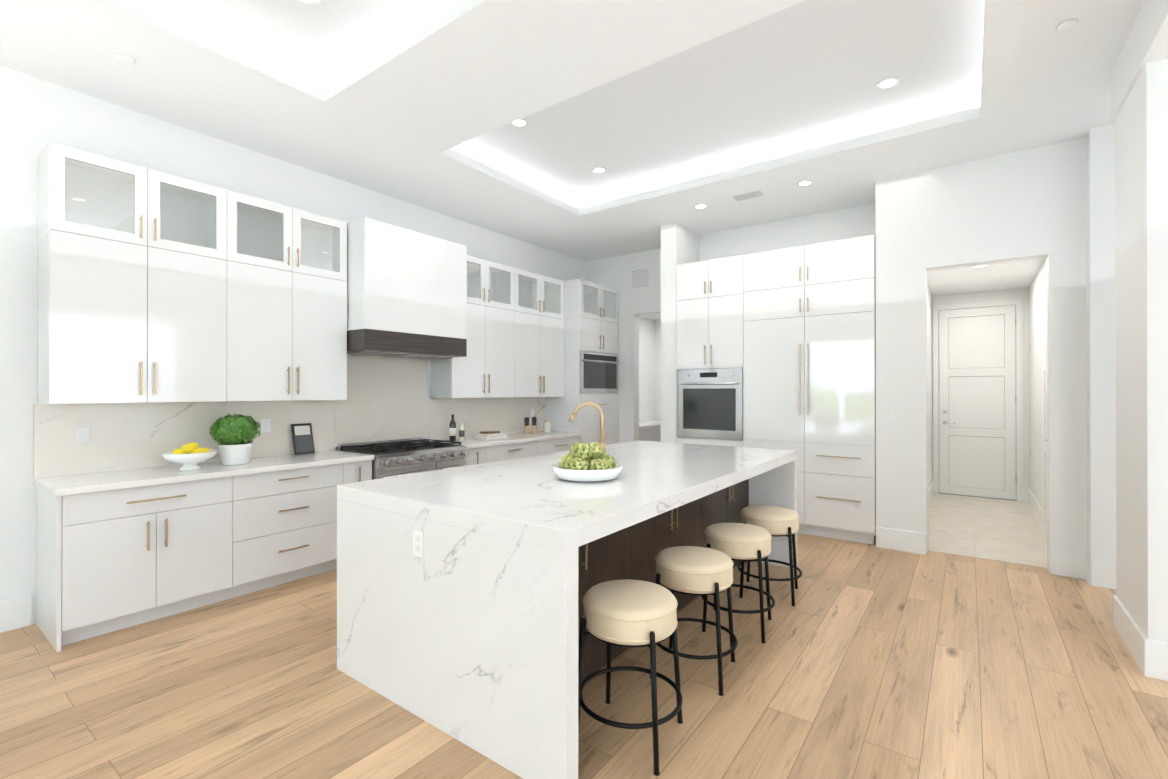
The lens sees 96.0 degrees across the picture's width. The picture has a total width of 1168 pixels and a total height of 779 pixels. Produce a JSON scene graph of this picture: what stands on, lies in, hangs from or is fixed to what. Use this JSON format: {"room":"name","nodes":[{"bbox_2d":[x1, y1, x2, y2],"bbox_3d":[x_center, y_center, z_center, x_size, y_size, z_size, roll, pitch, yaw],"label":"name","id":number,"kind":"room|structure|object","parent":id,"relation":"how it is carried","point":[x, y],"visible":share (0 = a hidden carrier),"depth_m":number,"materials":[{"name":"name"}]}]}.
{"room":"kitchen","nodes":[
{"label":"kitchen","id":0,"kind":"room"},
{"bbox_2d":[0,66,654,623],"bbox_3d":[-2.637,-0.420,4.621,0.200,3.800,14.200,0,0,36],"label":"wall","id":1,"kind":"structure","parent":0,"point":[36,116],"depth_m":3.47,"materials":[{"name":"white paint"}]},
{"bbox_2d":[0,595,31,632],"bbox_3d":[-5.046,1.377,1.142,0.016,0.190,5.345,0,0,36],"label":"baseboard","id":2,"kind":"structure","parent":1,"relation":"attached to","point":[15,613],"depth_m":3.24,"materials":[{"name":"white paint"}]},
{"bbox_2d":[75,426,89,443],"bbox_3d":[-3.317,0.300,3.477,0.007,0.115,0.072,0,0,36],"label":"outlet","id":3,"kind":"object","parent":1,"relation":"attached to","point":[82,434],"depth_m":3.47,"materials":[{"name":"white paint"}]},
{"bbox_2d":[37,214,228,403],"bbox_3d":[-3.043,-0.466,3.597,0.346,1.106,0.928,0,0,36],"label":"upper cabinet","id":4,"kind":"object","parent":1,"relation":"attached to","point":[154,286],"depth_m":3.42,"materials":[{"name":"white wood"}]},
{"bbox_2d":[261,419,270,432],"bbox_3d":[-2.653,0.302,4.384,0.007,0.115,0.072,0,0,36],"label":"outlet","id":5,"kind":"object","parent":1,"relation":"attached to","point":[265,423],"depth_m":4.38,"materials":[{"name":"white paint"}]},
{"bbox_2d":[229,250,346,400],"bbox_3d":[-2.495,-0.464,4.346,0.346,1.106,0.928,0,0,36],"label":"upper cabinet","id":6,"kind":"object","parent":1,"relation":"attached to","point":[288,320],"depth_m":4.20,"materials":[{"name":"white wood"}]},
{"bbox_2d":[346,217,466,358],"bbox_3d":[-1.778,-0.899,5.116,0.596,1.149,1.130,0,0,36],"label":"range hood","id":7,"kind":"object","parent":1,"relation":"attached to","point":[406,293],"visible":0.94,"depth_m":4.80,"materials":[{"name":"white paint"}]},
{"bbox_2d":[465,411,469,420],"bbox_3d":[-1.363,0.307,6.147,0.007,0.115,0.072,0,0,36],"label":"outlet","id":8,"kind":"object","parent":1,"relation":"attached to","point":[467,413],"depth_m":6.14,"materials":[{"name":"white paint"}]},
{"bbox_2d":[431,295,514,397],"bbox_3d":[-1.255,-0.459,6.041,0.346,1.106,0.952,0,0,36],"label":"upper cabinet","id":9,"kind":"object","parent":1,"relation":"attached to","point":[487,370],"depth_m":5.92,"materials":[{"name":"white wood"}]},
{"bbox_2d":[530,408,533,416],"bbox_3d":[-0.693,0.309,7.063,0.007,0.115,0.072,0,0,36],"label":"outlet","id":10,"kind":"object","parent":1,"relation":"attached to","point":[531,409],"depth_m":7.05,"materials":[{"name":"white paint"}]},
{"bbox_2d":[515,303,563,396],"bbox_3d":[-0.693,-0.458,6.810,0.346,1.106,0.953,0,0,36],"label":"upper cabinet","id":11,"kind":"object","parent":1,"relation":"attached to","point":[515,332],"depth_m":6.67,"materials":[{"name":"white wood"}]},
{"bbox_2d":[0,0,1144,261],"bbox_3d":[0.510,-2.154,0.713,9.900,0.350,11.600,0,0,36],"label":"ceiling","id":12,"kind":"structure","parent":0,"point":[662,112],"depth_m":3.63,"materials":[{"name":"white paint"}]},
{"bbox_2d":[116,54,135,64],"bbox_3d":[-2.727,-1.963,3.130,0.088,0.019,0.088,0,0,36],"label":"smoke detector","id":13,"kind":"object","parent":12,"relation":"attached to","point":[126,59],"visible":0.92,"depth_m":3.11,"materials":[{"name":"white paint"}]},
{"bbox_2d":[298,0,319,4],"bbox_3d":[-1.567,-2.220,2.964,0.146,0.006,0.146,0,0,36],"label":"recessed light","id":14,"kind":"object","parent":12,"relation":"in","point":[311,2],"visible":1,"depth_m":3.01,"materials":[{"name":"white paint"}]},
{"bbox_2d":[511,118,527,126],"bbox_3d":[-0.540,-2.217,4.368,0.146,0.006,0.146,0,0,36],"label":"recessed light","id":15,"kind":"object","parent":12,"relation":"in","point":[521,122],"visible":0.79,"depth_m":4.38,"materials":[{"name":"white paint"}]},
{"bbox_2d":[592,167,605,172],"bbox_3d":[0.151,-2.214,5.312,0.146,0.006,0.146,0,0,36],"label":"recessed light","id":16,"kind":"object","parent":12,"relation":"in","point":[598,170],"visible":1,"depth_m":5.31,"materials":[{"name":"white paint"}]},
{"bbox_2d":[694,204,707,208],"bbox_3d":[1.255,-1.963,5.643,0.146,0.006,0.146,0,0,36],"label":"recessed light","id":17,"kind":"object","parent":12,"relation":"in","point":[700,206],"visible":1,"depth_m":5.64,"materials":[{"name":"white paint"}]},
{"bbox_2d":[730,189,766,201],"bbox_3d":[1.663,-1.962,5.320,0.320,0.010,0.180,0,0,36],"label":"ceiling vent","id":18,"kind":"object","parent":12,"relation":"in","point":[749,195],"visible":1,"depth_m":5.30,"materials":[{"name":"white metal"}]},
{"bbox_2d":[797,180,812,185],"bbox_3d":[2.105,-1.965,5.010,0.146,0.006,0.146,0,0,36],"label":"recessed light","id":19,"kind":"object","parent":12,"relation":"in","point":[805,182],"visible":1,"depth_m":5.01,"materials":[{"name":"white paint"}]},
{"bbox_2d":[876,77,898,89],"bbox_3d":[2.202,-2.218,3.812,0.146,0.006,0.146,0,0,36],"label":"recessed light","id":20,"kind":"object","parent":12,"relation":"in","point":[888,83],"visible":1,"depth_m":3.81,"materials":[{"name":"white paint"}]},
{"bbox_2d":[1056,19,1077,31],"bbox_3d":[2.613,-1.964,2.841,0.088,0.019,0.088,0,0,36],"label":"smoke detector","id":21,"kind":"object","parent":12,"relation":"attached to","point":[1067,25],"visible":0.92,"depth_m":2.83,"materials":[{"name":"white paint"}]},
{"bbox_2d":[1110,0,1167,121],"bbox_3d":[0.783,-1.838,-0.634,0.570,0.290,9.350,0,0,36],"label":"beam","id":22,"kind":"structure","parent":12,"relation":"attached to","point":[1146,41],"depth_m":2.75,"materials":[{"name":"white paint"}]},
{"bbox_2d":[0,533,1167,778],"bbox_3d":[1.307,1.533,1.793,10.100,0.120,14.500,0,0,36],"label":"floor","id":23,"kind":"structure","parent":0,"point":[868,661],"depth_m":2.54,"materials":[{"name":"brown wood"}]},
{"bbox_2d":[36,478,236,651],"bbox_3d":[-2.953,1.037,3.489,0.616,0.881,0.875,0,0,36],"label":"base cabinet","id":24,"kind":"object","parent":23,"relation":"on","point":[133,527],"depth_m":3.24,"materials":[{"name":"grey wood"}]},
{"bbox_2d":[33,450,372,497],"bbox_3d":[-2.631,0.579,3.904,0.646,0.038,1.947,0,0,36],"label":"countertop","id":25,"kind":"structure","parent":24,"relation":"on","point":[60,485],"depth_m":3.54,"materials":[{"name":"white stone"}]},
{"bbox_2d":[161,442,217,470],"bbox_3d":[-2.756,0.465,3.678,0.324,0.188,0.324,0,0,36],"label":"bowl","id":26,"kind":"object","parent":25,"relation":"on","point":[190,456],"visible":1,"depth_m":3.61,"materials":[{"name":"white ceramic"}]},
{"bbox_2d":[209,413,260,464],"bbox_3d":[-2.623,0.369,3.958,0.328,0.381,0.334,0,0,36],"label":"topiary plant","id":27,"kind":"object","parent":25,"relation":"on","point":[234,435],"visible":1,"depth_m":3.87,"materials":[{"name":"green plant"}]},
{"bbox_2d":[291,423,314,454],"bbox_3d":[-2.448,0.429,4.580,0.071,0.262,0.170,0,0,36],"label":"picture frame","id":28,"kind":"object","parent":25,"relation":"on","point":[302,436],"visible":1,"depth_m":4.57,"materials":[{"name":"black plastic"}]},
{"bbox_2d":[237,462,344,596],"bbox_3d":[-2.458,1.039,4.165,0.616,0.881,0.800,0,0,36],"label":"base cabinet","id":29,"kind":"object","parent":23,"relation":"on","point":[287,519],"depth_m":3.95,"materials":[{"name":"grey wood"}]},
{"bbox_2d":[345,462,371,483],"bbox_3d":[-2.145,1.040,4.593,0.616,0.881,0.260,0,0,36],"label":"base cabinet","id":30,"kind":"object","parent":23,"relation":"on","point":[354,471],"depth_m":4.40,"materials":[{"name":"grey wood"}]},
{"bbox_2d":[337,436,468,479],"bbox_3d":[-1.708,0.994,5.072,0.716,0.975,1.006,0,0,36],"label":"range","id":31,"kind":"object","parent":23,"relation":"on","point":[399,457],"visible":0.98,"depth_m":4.91,"materials":[{"name":"silver metal"}]},
{"bbox_2d":[465,446,488,465],"bbox_3d":[-1.371,1.043,5.650,0.616,0.881,0.299,0,0,36],"label":"base cabinet","id":32,"kind":"object","parent":23,"relation":"on","point":[481,455],"depth_m":5.50,"materials":[{"name":"grey wood"}]},
{"bbox_2d":[489,442,540,461],"bbox_3d":[-1.041,1.044,6.102,0.616,0.881,0.820,0,0,36],"label":"base cabinet","id":33,"kind":"object","parent":23,"relation":"on","point":[519,449],"depth_m":5.93,"materials":[{"name":"grey wood"}]},
{"bbox_2d":[437,430,580,449],"bbox_3d":[-0.870,0.585,6.312,0.646,0.038,1.971,0,0,36],"label":"countertop","id":34,"kind":"structure","parent":33,"relation":"on","point":[472,444],"depth_m":6.07,"materials":[{"name":"white stone"}]},
{"bbox_2d":[449,414,464,440],"bbox_3d":[-1.395,0.419,5.764,0.147,0.290,0.127,0,0,36],"label":"oil bottles","id":35,"kind":"object","parent":34,"relation":"on","point":[452,430],"visible":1,"depth_m":5.74,"materials":[{"name":"glass"}]},
{"bbox_2d":[472,431,506,439],"bbox_3d":[-1.079,0.522,6.032,0.245,0.085,0.320,0,0,36],"label":"books","id":36,"kind":"object","parent":34,"relation":"on","point":[487,435],"visible":1,"depth_m":5.95,"materials":[{"name":"white paper"}]},
{"bbox_2d":[541,438,579,454],"bbox_3d":[-0.549,1.046,6.774,0.616,0.881,0.845,0,0,36],"label":"base cabinet","id":37,"kind":"object","parent":23,"relation":"on","point":[551,445],"depth_m":6.54,"materials":[{"name":"grey wood"}]},
{"bbox_2d":[337,440,796,778],"bbox_3d":[0.236,0.993,3.582,1.540,0.970,3.120,0,0,36],"label":"kitchen island","id":38,"kind":"object","parent":23,"relation":"on","point":[465,630],"visible":0.96,"depth_m":2.37,"materials":[{"name":"stone"}]},
{"bbox_2d":[413,530,423,557],"bbox_3d":[-0.745,0.692,2.361,0.070,0.115,0.008,0,0,36],"label":"outlet","id":39,"kind":"object","parent":38,"relation":"attached to","point":[418,543],"visible":1,"depth_m":2.36,"materials":[{"name":"white paint"}]},
{"bbox_2d":[552,441,622,481],"bbox_3d":[0.019,0.400,2.999,0.406,0.211,0.406,0,0,36],"label":"bowl","id":40,"kind":"object","parent":38,"relation":"on","point":[590,462],"visible":1,"depth_m":2.89,"materials":[{"name":"white ceramic"}]},
{"bbox_2d":[568,402,606,453],"bbox_3d":[0.036,0.300,4.003,0.265,0.416,0.206,0,0,36],"label":"island faucet","id":41,"kind":"object","parent":38,"relation":"on","point":[576,411],"visible":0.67,"depth_m":3.97,"materials":[{"name":"gold metal"}]},
{"bbox_2d":[545,279,618,444],"bbox_3d":[0.006,0.012,7.484,0.677,2.950,0.944,0,0,36],"label":"tall cabinet","id":42,"kind":"object","parent":23,"relation":"on","point":[591,331],"visible":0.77,"depth_m":7.17,"materials":[{"name":"white wood"}]},
{"bbox_2d":[578,579,682,775],"bbox_3d":[0.196,1.172,2.248,0.445,0.604,0.445,0,0,36],"label":"stool","id":43,"kind":"object","parent":23,"relation":"on","point":[630,613],"visible":0.96,"depth_m":2.13,"materials":[{"name":"fabric"}]},
{"bbox_2d":[639,420,660,441],"bbox_3d":[0.982,1.032,8.847,0.638,0.918,2.080,0,0,36],"label":"base cabinet","id":44,"kind":"object","parent":23,"relation":"on","point":[650,430],"depth_m":8.45,"materials":[{"name":"white wood"}]},
{"bbox_2d":[650,546,737,695],"bbox_3d":[0.579,1.174,2.772,0.445,0.604,0.445,0,0,36],"label":"stool","id":45,"kind":"object","parent":23,"relation":"on","point":[694,570],"visible":0.94,"depth_m":2.63,"materials":[{"name":"fabric"}]},
{"bbox_2d":[677,254,744,446],"bbox_3d":[1.597,0.011,6.185,0.794,2.946,0.664,0,0,36],"label":"tall cabinet","id":46,"kind":"object","parent":23,"relation":"on","point":[710,293],"depth_m":5.90,"materials":[{"name":"white wood"}]},
{"bbox_2d":[701,523,774,643],"bbox_3d":[0.963,1.175,3.297,0.445,0.604,0.445,0,0,36],"label":"stool","id":47,"kind":"object","parent":23,"relation":"on","point":[741,542],"visible":0.92,"depth_m":3.15,"materials":[{"name":"fabric"}]},
{"bbox_2d":[737,505,801,606],"bbox_3d":[1.347,1.176,3.822,0.445,0.604,0.445,0,0,36],"label":"stool","id":48,"kind":"object","parent":23,"relation":"on","point":[776,521],"visible":0.88,"depth_m":3.69,"materials":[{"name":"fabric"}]},
{"bbox_2d":[745,245,804,533],"bbox_3d":[2.171,0.010,5.766,0.627,2.946,0.664,0,0,36],"label":"tall cabinet","id":49,"kind":"object","parent":23,"relation":"on","point":[776,348],"depth_m":5.48,"materials":[{"name":"white wood"}]},
{"bbox_2d":[805,234,875,544],"bbox_3d":[2.677,0.009,5.395,0.627,2.946,0.664,0,0,36],"label":"tall cabinet","id":50,"kind":"object","parent":23,"relation":"on","point":[840,275],"depth_m":5.12,"materials":[{"name":"white wood"}]},
{"bbox_2d":[1113,595,1147,676],"bbox_3d":[3.106,1.381,2.995,0.016,0.190,0.736,0,0,36],"label":"baseboard","id":51,"kind":"structure","parent":23,"relation":"on","point":[1132,636],"depth_m":2.92,"materials":[{"name":"white paint"}]},
{"bbox_2d":[1115,58,1167,642],"bbox_3d":[3.339,-0.104,2.838,0.550,3.160,0.720,0,0,36],"label":"wall","id":52,"kind":"structure","parent":23,"relation":"on","point":[1141,208],"depth_m":2.77,"materials":[{"name":"white paint"}]},
{"bbox_2d":[1148,639,1167,680],"bbox_3d":[3.130,1.380,2.533,0.530,0.190,0.019,0,0,36],"label":"baseboard","id":53,"kind":"structure","parent":23,"relation":"on","point":[1150,657],"depth_m":2.67,"materials":[{"name":"white paint"}]},
{"bbox_2d":[585,222,700,442],"bbox_3d":[1.258,-0.236,8.090,1.990,3.450,3.300,0,0,36],"label":"wall","id":54,"kind":"structure","parent":0,"point":[615,273],"depth_m":7.49,"materials":[{"name":"white paint"}]},
{"bbox_2d":[631,267,649,289],"bbox_3d":[0.800,-1.583,7.492,0.300,0.300,0.010,0,0,36],"label":"air vent","id":55,"kind":"object","parent":54,"relation":"in","point":[640,278],"visible":1,"depth_m":7.49,"materials":[{"name":"white metal"}]},
{"bbox_2d":[701,203,874,260],"bbox_3d":[2.359,-0.241,6.139,2.030,3.450,0.150,0,0,36],"label":"wall","id":56,"kind":"structure","parent":0,"point":[855,221],"depth_m":6.03,"materials":[{"name":"white paint"}]},
{"bbox_2d":[875,137,1086,573],"bbox_3d":[4.418,-0.241,5.965,1.500,3.450,3.600,0,0,36],"label":"wall","id":57,"kind":"structure","parent":0,"point":[1015,221],"depth_m":4.68,"materials":[{"name":"white paint"}]},
{"bbox_2d":[891,407,899,419],"bbox_3d":[2.878,0.221,4.854,0.075,0.120,0.008,0,0,36],"label":"light switch","id":58,"kind":"object","parent":57,"relation":"attached to","point":[895,413],"visible":1,"depth_m":4.85,"materials":[{"name":"white paint"}]},
{"bbox_2d":[876,527,924,554],"bbox_3d":[2.902,1.386,4.829,0.390,0.190,0.016,0,0,36],"label":"baseboard","id":59,"kind":"structure","parent":57,"relation":"attached to","point":[887,538],"depth_m":4.82,"materials":[{"name":"white paint"}]},
{"bbox_2d":[927,480,932,506],"bbox_3d":[4.052,1.389,6.240,0.020,0.190,3.280,0,0,36],"label":"baseboard","id":60,"kind":"structure","parent":57,"relation":"attached to","point":[930,490],"depth_m":6.99,"materials":[{"name":"white paint"}]},
{"bbox_2d":[933,299,1022,500],"bbox_3d":[5.402,0.142,7.241,0.990,2.680,0.071,0,0,36],"label":"door","id":61,"kind":"structure","parent":57,"relation":"in","point":[978,399],"depth_m":7.24,"materials":[{"name":"white paint"}]},
{"bbox_2d":[972,265,988,267],"bbox_3d":[4.319,-1.343,5.730,0.146,0.006,0.146,0,0,36],"label":"recessed light","id":62,"kind":"object","parent":57,"relation":"in","point":[979,266],"visible":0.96,"depth_m":5.74,"materials":[{"name":"white paint"}]},
{"bbox_2d":[1024,487,1042,529],"bbox_3d":[5.318,1.389,6.200,0.030,0.190,1.850,0,0,36],"label":"baseboard","id":63,"kind":"structure","parent":57,"relation":"attached to","point":[1029,497],"depth_m":6.22,"materials":[{"name":"white paint"}]},
{"bbox_2d":[1042,266,1046,537],"bbox_3d":[4.410,0.129,5.009,0.079,2.695,1.210,0,0,36],"label":"hall door","id":64,"kind":"structure","parent":57,"relation":"in","point":[1044,389],"depth_m":5.33,"materials":[{"name":"white paint"}]},
{"bbox_2d":[1056,551,1071,575],"bbox_3d":[4.016,1.385,4.409,0.016,0.190,0.280,0,0,36],"label":"baseboard","id":65,"kind":"structure","parent":57,"relation":"attached to","point":[1063,559],"depth_m":4.16,"materials":[{"name":"white paint"}]},
{"bbox_2d":[928,493,1046,567],"bbox_3d":[4.470,1.481,5.922,1.070,0.004,3.300,0,0,36],"label":"floor","id":66,"kind":"structure","parent":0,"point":[1008,531],"depth_m":5.51,"materials":[{"name":"beige tile"}]},
{"bbox_2d":[1086,124,1115,562],"bbox_3d":[5.534,-0.249,2.918,4.000,3.450,0.300,0,0,36],"label":"wall","id":67,"kind":"structure","parent":0,"point":[1101,346],"depth_m":3.94,"materials":[{"name":"white paint"}]},
{"bbox_2d":[1084,556,1115,588],"bbox_3d":[5.435,1.381,2.792,4.016,0.190,0.019,0,0,36],"label":"baseboard","id":68,"kind":"structure","parent":67,"relation":"attached to","point":[1096,573],"depth_m":3.93,"materials":[{"name":"white paint"}]}
]}

